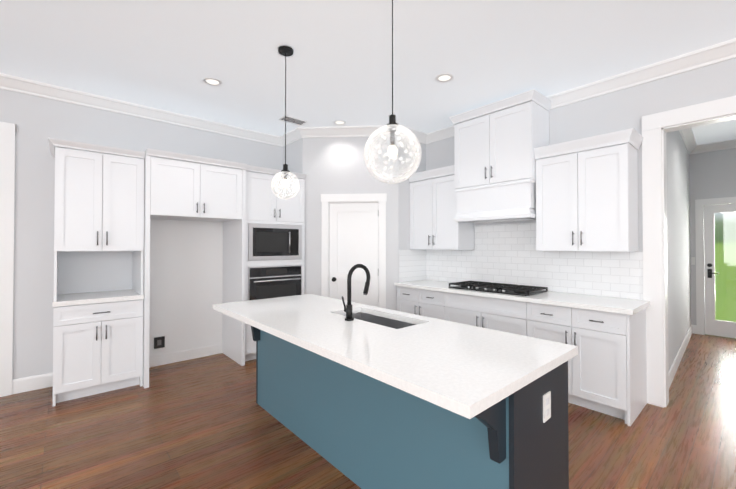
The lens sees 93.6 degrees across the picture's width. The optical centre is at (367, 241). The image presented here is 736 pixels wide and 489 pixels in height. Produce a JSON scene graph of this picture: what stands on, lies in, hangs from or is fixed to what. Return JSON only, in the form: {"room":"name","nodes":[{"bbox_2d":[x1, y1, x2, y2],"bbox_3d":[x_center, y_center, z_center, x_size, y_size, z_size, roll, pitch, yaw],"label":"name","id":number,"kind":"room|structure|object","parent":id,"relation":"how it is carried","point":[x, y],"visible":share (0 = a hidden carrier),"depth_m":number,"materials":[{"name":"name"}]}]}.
{"room":"kitchen","nodes":[
{"label":"kitchen","id":0,"kind":"room"},
{"bbox_2d":[0,89,282,379],"bbox_3d":[-3.559,-0.054,3.207,9.260,2.995,0.120,1,-1,-41],"label":"wall","id":1,"kind":"structure","parent":0,"point":[37,121],"depth_m":3.43,"materials":[{"name":"white paint"}]},
{"bbox_2d":[0,122,14,396],"bbox_3d":[-3.821,0.159,2.959,1.110,2.565,0.144,1,-1,-41],"label":"door frame","id":2,"kind":"structure","parent":1,"relation":"attached to","point":[7,130],"depth_m":3.24,"materials":[{"name":"white wood"}]},
{"bbox_2d":[12,373,52,393],"bbox_3d":[-2.320,1.387,4.194,2.795,0.135,0.014,1,-1,-41],"label":"baseboard","id":3,"kind":"structure","parent":1,"relation":"attached to","point":[26,384],"depth_m":3.36,"materials":[{"name":"white wood"}]},
{"bbox_2d":[282,136,425,310],"bbox_3d":[-0.220,-0.034,5.028,2.121,2.995,0.730,0,-1,4],"label":"wall","id":4,"kind":"structure","parent":0,"point":[331,165],"depth_m":4.69,"materials":[{"name":"white paint"}]},
{"bbox_2d":[329,203,377,306],"bbox_3d":[-0.193,0.463,4.674,0.508,1.974,0.505,1,-1,-41],"label":"pantry door","id":5,"kind":"structure","parent":4,"relation":"in","point":[353,234],"depth_m":4.68,"materials":[{"name":"white wood"}]},
{"bbox_2d":[321,193,386,307],"bbox_3d":[-0.194,0.407,4.644,0.646,2.105,0.646,1,-1,-41],"label":"door frame","id":6,"kind":"structure","parent":4,"relation":"attached to","point":[380,198],"depth_m":4.64,"materials":[{"name":"white wood"}]},
{"bbox_2d":[0,38,735,154],"bbox_3d":[0.817,-1.518,1.001,12.650,0.115,9.000,1,-1,-41],"label":"crown molding","id":7,"kind":"structure","parent":4,"relation":"attached to","point":[710,55],"depth_m":3.66,"materials":[{"name":"white wood"}]},
{"bbox_2d":[0,333,735,488],"bbox_3d":[1.305,1.489,2.797,16.200,0.100,11.500,1,-1,-41],"label":"floor","id":8,"kind":"structure","parent":0,"point":[207,422],"depth_m":2.52,"materials":[{"name":"brown wood"}]},
{"bbox_2d":[48,137,144,406],"bbox_3d":[-2.700,0.278,3.434,0.712,2.337,0.662,1,-1,-41],"label":"tall cabinet","id":9,"kind":"object","parent":8,"relation":"on","point":[97,303],"visible":1,"depth_m":3.26,"materials":[{"name":"white wood"}]},
{"bbox_2d":[143,148,246,388],"bbox_3d":[-2.031,0.270,3.979,1.006,2.365,0.727,1,-1,-41],"label":"tall cabinet","id":10,"kind":"object","parent":8,"relation":"on","point":[194,239],"visible":0.98,"depth_m":4.09,"materials":[{"name":"white wood"}]},
{"bbox_2d":[152,335,165,350],"bbox_3d":[-2.449,1.183,4.052,0.140,0.160,0.018,1,-1,-41],"label":"electrical outlet","id":11,"kind":"object","parent":10,"relation":"in","point":[158,341],"depth_m":4.05,"materials":[{"name":"black plastic"}]},
{"bbox_2d":[245,165,305,360],"bbox_3d":[-1.352,0.277,4.595,0.821,2.365,0.701,1,-1,-41],"label":"tall cabinet","id":12,"kind":"object","parent":8,"relation":"on","point":[275,247],"visible":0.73,"depth_m":4.33,"materials":[{"name":"white wood"}]},
{"bbox_2d":[248,265,301,300],"bbox_3d":[-1.327,0.565,4.563,0.725,0.508,0.625,1,-1,-41],"label":"wall oven","id":13,"kind":"object","parent":12,"relation":"in","point":[264,281],"depth_m":4.34,"materials":[{"name":"black metal"}]},
{"bbox_2d":[248,223,301,260],"bbox_3d":[-1.327,0.008,4.569,0.725,0.448,0.587,1,-1,-41],"label":"microwave","id":14,"kind":"object","parent":12,"relation":"in","point":[266,241],"depth_m":4.36,"materials":[{"name":"silver metal"}]},
{"bbox_2d":[230,316,574,488],"bbox_3d":[-0.103,0.997,2.303,0.897,0.874,2.368,1,-1,-41],"label":"kitchen island","id":15,"kind":"object","parent":8,"relation":"on","point":[362,396],"depth_m":1.74,"materials":[{"name":"blue wood"}]},
{"bbox_2d":[213,294,576,419],"bbox_3d":[-0.136,0.539,2.291,0.955,0.040,2.440,1,-1,-41],"label":"island countertop","id":16,"kind":"structure","parent":15,"relation":"on","point":[465,370],"depth_m":1.67,"materials":[{"name":"white stone"}]},
{"bbox_2d":[342,264,369,320],"bbox_3d":[-0.077,0.334,2.346,0.213,0.368,0.091,1,-1,-41],"label":"faucet","id":17,"kind":"object","parent":16,"relation":"on","point":[348,308],"depth_m":2.28,"materials":[{"name":"black metal"}]},
{"bbox_2d":[343,312,415,328],"bbox_3d":[0.057,0.664,2.400,0.326,0.207,0.716,1,-1,-41],"label":"sink","id":18,"kind":"object","parent":16,"relation":"in","point":[373,317],"depth_m":2.57,"materials":[{"name":"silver metal"}]},
{"bbox_2d":[397,286,646,425],"bbox_3d":[1.427,1.014,3.827,0.654,0.874,2.516,1,-1,-41],"label":"base cabinet","id":19,"kind":"object","parent":8,"relation":"on","point":[607,369],"depth_m":2.97,"materials":[{"name":"white wood"}]},
{"bbox_2d":[395,280,649,314],"bbox_3d":[1.437,0.556,3.819,0.656,0.040,2.543,1,-1,-41],"label":"countertop","id":20,"kind":"structure","parent":19,"relation":"on","point":[610,304],"depth_m":3.21,"materials":[{"name":"white stone"}]},
{"bbox_2d":[449,281,547,295],"bbox_3d":[1.424,0.510,3.853,0.500,0.050,0.930,1,-1,-41],"label":"cooktop","id":21,"kind":"object","parent":20,"relation":"on","point":[514,289],"visible":1,"depth_m":3.72,"materials":[{"name":"black metal"}]},
{"bbox_2d":[0,0,735,144],"bbox_3d":[0.255,-1.616,1.906,13.400,0.100,11.500,1,-1,-41],"label":"ceiling","id":22,"kind":"structure","parent":0,"point":[169,55],"depth_m":2.81,"materials":[{"name":"white paint"}]},
{"bbox_2d":[203,77,221,85],"bbox_3d":[-1.504,-1.546,3.342,0.170,0.006,0.170,1,-1,-41],"label":"recessed light","id":23,"kind":"object","parent":22,"relation":"in","point":[212,81],"visible":1,"depth_m":3.34,"materials":[{"name":"white plastic"}]},
{"bbox_2d":[271,46,299,199],"bbox_3d":[-0.667,-0.948,2.793,0.226,1.214,0.226,1,-1,-41],"label":"pendant light","id":24,"kind":"object","parent":22,"relation":"hanging from","point":[286,51],"visible":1,"depth_m":2.77,"materials":[{"name":"clear glass"}]},
{"bbox_2d":[279,115,307,124],"bbox_3d":[-0.943,-1.532,4.369,0.320,0.010,0.170,1,-1,-41],"label":"ceiling vent","id":25,"kind":"object","parent":22,"relation":"in","point":[295,120],"visible":0.96,"depth_m":4.36,"materials":[{"name":"white metal"}]},
{"bbox_2d":[333,120,345,124],"bbox_3d":[-0.364,-1.534,4.453,0.170,0.006,0.170,1,-1,-41],"label":"recessed light","id":26,"kind":"object","parent":22,"relation":"in","point":[339,122],"visible":1,"depth_m":4.45,"materials":[{"name":"white plastic"}]},
{"bbox_2d":[364,0,421,183],"bbox_3d":[0.133,-0.941,1.885,0.314,1.248,0.314,1,-1,-41],"label":"pendant light","id":27,"kind":"object","parent":22,"relation":"hanging from","point":[392,125],"visible":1,"depth_m":1.85,"materials":[{"name":"clear glass"}]},
{"bbox_2d":[435,73,453,82],"bbox_3d":[0.723,-1.547,3.264,0.170,0.006,0.170,1,-1,-41],"label":"recessed light","id":28,"kind":"object","parent":22,"relation":"in","point":[444,77],"visible":1,"depth_m":3.26,"materials":[{"name":"white plastic"}]},
{"bbox_2d":[426,58,735,299],"bbox_3d":[2.917,-0.059,2.755,0.140,2.995,9.120,1,-1,-41],"label":"wall","id":29,"kind":"structure","parent":0,"point":[624,109],"depth_m":3.19,"materials":[{"name":"white paint"}]},
{"bbox_2d":[409,165,473,249],"bbox_3d":[0.949,-0.410,4.576,0.402,1.027,0.784,1,-1,-41],"label":"upper cabinet","id":30,"kind":"object","parent":29,"relation":"attached to","point":[433,208],"visible":0.92,"depth_m":4.42,"materials":[{"name":"white wood"}]},
{"bbox_2d":[449,89,550,222],"bbox_3d":[1.481,-0.864,3.917,0.482,1.259,1.000,1,-1,-41],"label":"upper cabinet","id":31,"kind":"object","parent":29,"relation":"attached to","point":[496,143],"visible":0.94,"depth_m":3.71,"materials":[{"name":"white wood"}]},
{"bbox_2d":[399,223,642,299],"bbox_3d":[1.453,0.163,3.872,0.574,0.744,2.495,1,-1,-41],"label":"tile backsplash","id":32,"kind":"structure","parent":29,"relation":"attached to","point":[506,253],"depth_m":3.92,"materials":[{"name":"white tile"}]},
{"bbox_2d":[534,128,642,251],"bbox_3d":[2.080,-0.424,3.292,0.402,1.027,0.809,1,-1,-41],"label":"upper cabinet","id":33,"kind":"object","parent":29,"relation":"attached to","point":[587,194],"visible":1,"depth_m":3.14,"materials":[{"name":"white wood"}]},
{"bbox_2d":[642,96,735,407],"bbox_3d":[3.130,0.148,2.491,0.166,2.575,1.795,1,-1,-41],"label":"door frame","id":34,"kind":"structure","parent":29,"relation":"attached to","point":[656,127],"depth_m":3.05,"materials":[{"name":"white wood"}]},
{"bbox_2d":[666,130,705,369],"bbox_3d":[3.943,-0.040,4.442,3.630,2.995,0.275,1,-1,-41],"label":"wall","id":35,"kind":"structure","parent":0,"point":[691,178],"depth_m":4.52,"materials":[{"name":"white paint"}]},
{"bbox_2d":[669,325,696,387],"bbox_3d":[3.948,1.389,4.348,3.485,0.135,0.158,1,-1,-41],"label":"baseboard","id":36,"kind":"structure","parent":35,"relation":"attached to","point":[693,328],"depth_m":4.19,"materials":[{"name":"white wood"}]},
{"bbox_2d":[691,257,694,264],"bbox_3d":[5.221,0.310,5.544,0.007,0.120,0.045,1,-1,-41],"label":"light switch","id":37,"kind":"object","parent":35,"relation":"attached to","point":[692,260],"visible":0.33,"depth_m":5.54,"materials":[{"name":"white plastic"}]},
{"bbox_2d":[706,148,735,204],"bbox_3d":[5.870,-0.035,4.909,0.120,2.995,1.530,1,-1,-41],"label":"wall","id":38,"kind":"structure","parent":0,"point":[720,164],"depth_m":5.32,"materials":[{"name":"white paint"}]},
{"bbox_2d":[704,203,735,338],"bbox_3d":[5.609,0.438,5.114,0.104,2.037,0.900,1,-1,-41],"label":"exterior door","id":39,"kind":"structure","parent":38,"relation":"in","point":[715,327],"depth_m":5.39,"materials":[{"name":"white"}]},
{"label":"outside","id":40,"kind":"structure","parent":0,"visible":0},
{"bbox_2d":[714,212,735,299],"bbox_3d":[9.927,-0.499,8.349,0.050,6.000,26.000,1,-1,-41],"label":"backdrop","id":41,"kind":"structure","parent":40,"point":[721,221],"depth_m":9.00,"materials":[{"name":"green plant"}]},
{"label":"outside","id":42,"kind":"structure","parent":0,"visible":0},
{"bbox_2d":[715,298,735,321],"bbox_3d":[7.289,1.484,7.336,5.220,0.009,20.000,1,-1,-41],"label":"lawn","id":43,"kind":"structure","parent":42,"point":[721,309],"depth_m":7.54,"materials":[{"name":"green plant"}]}
]}

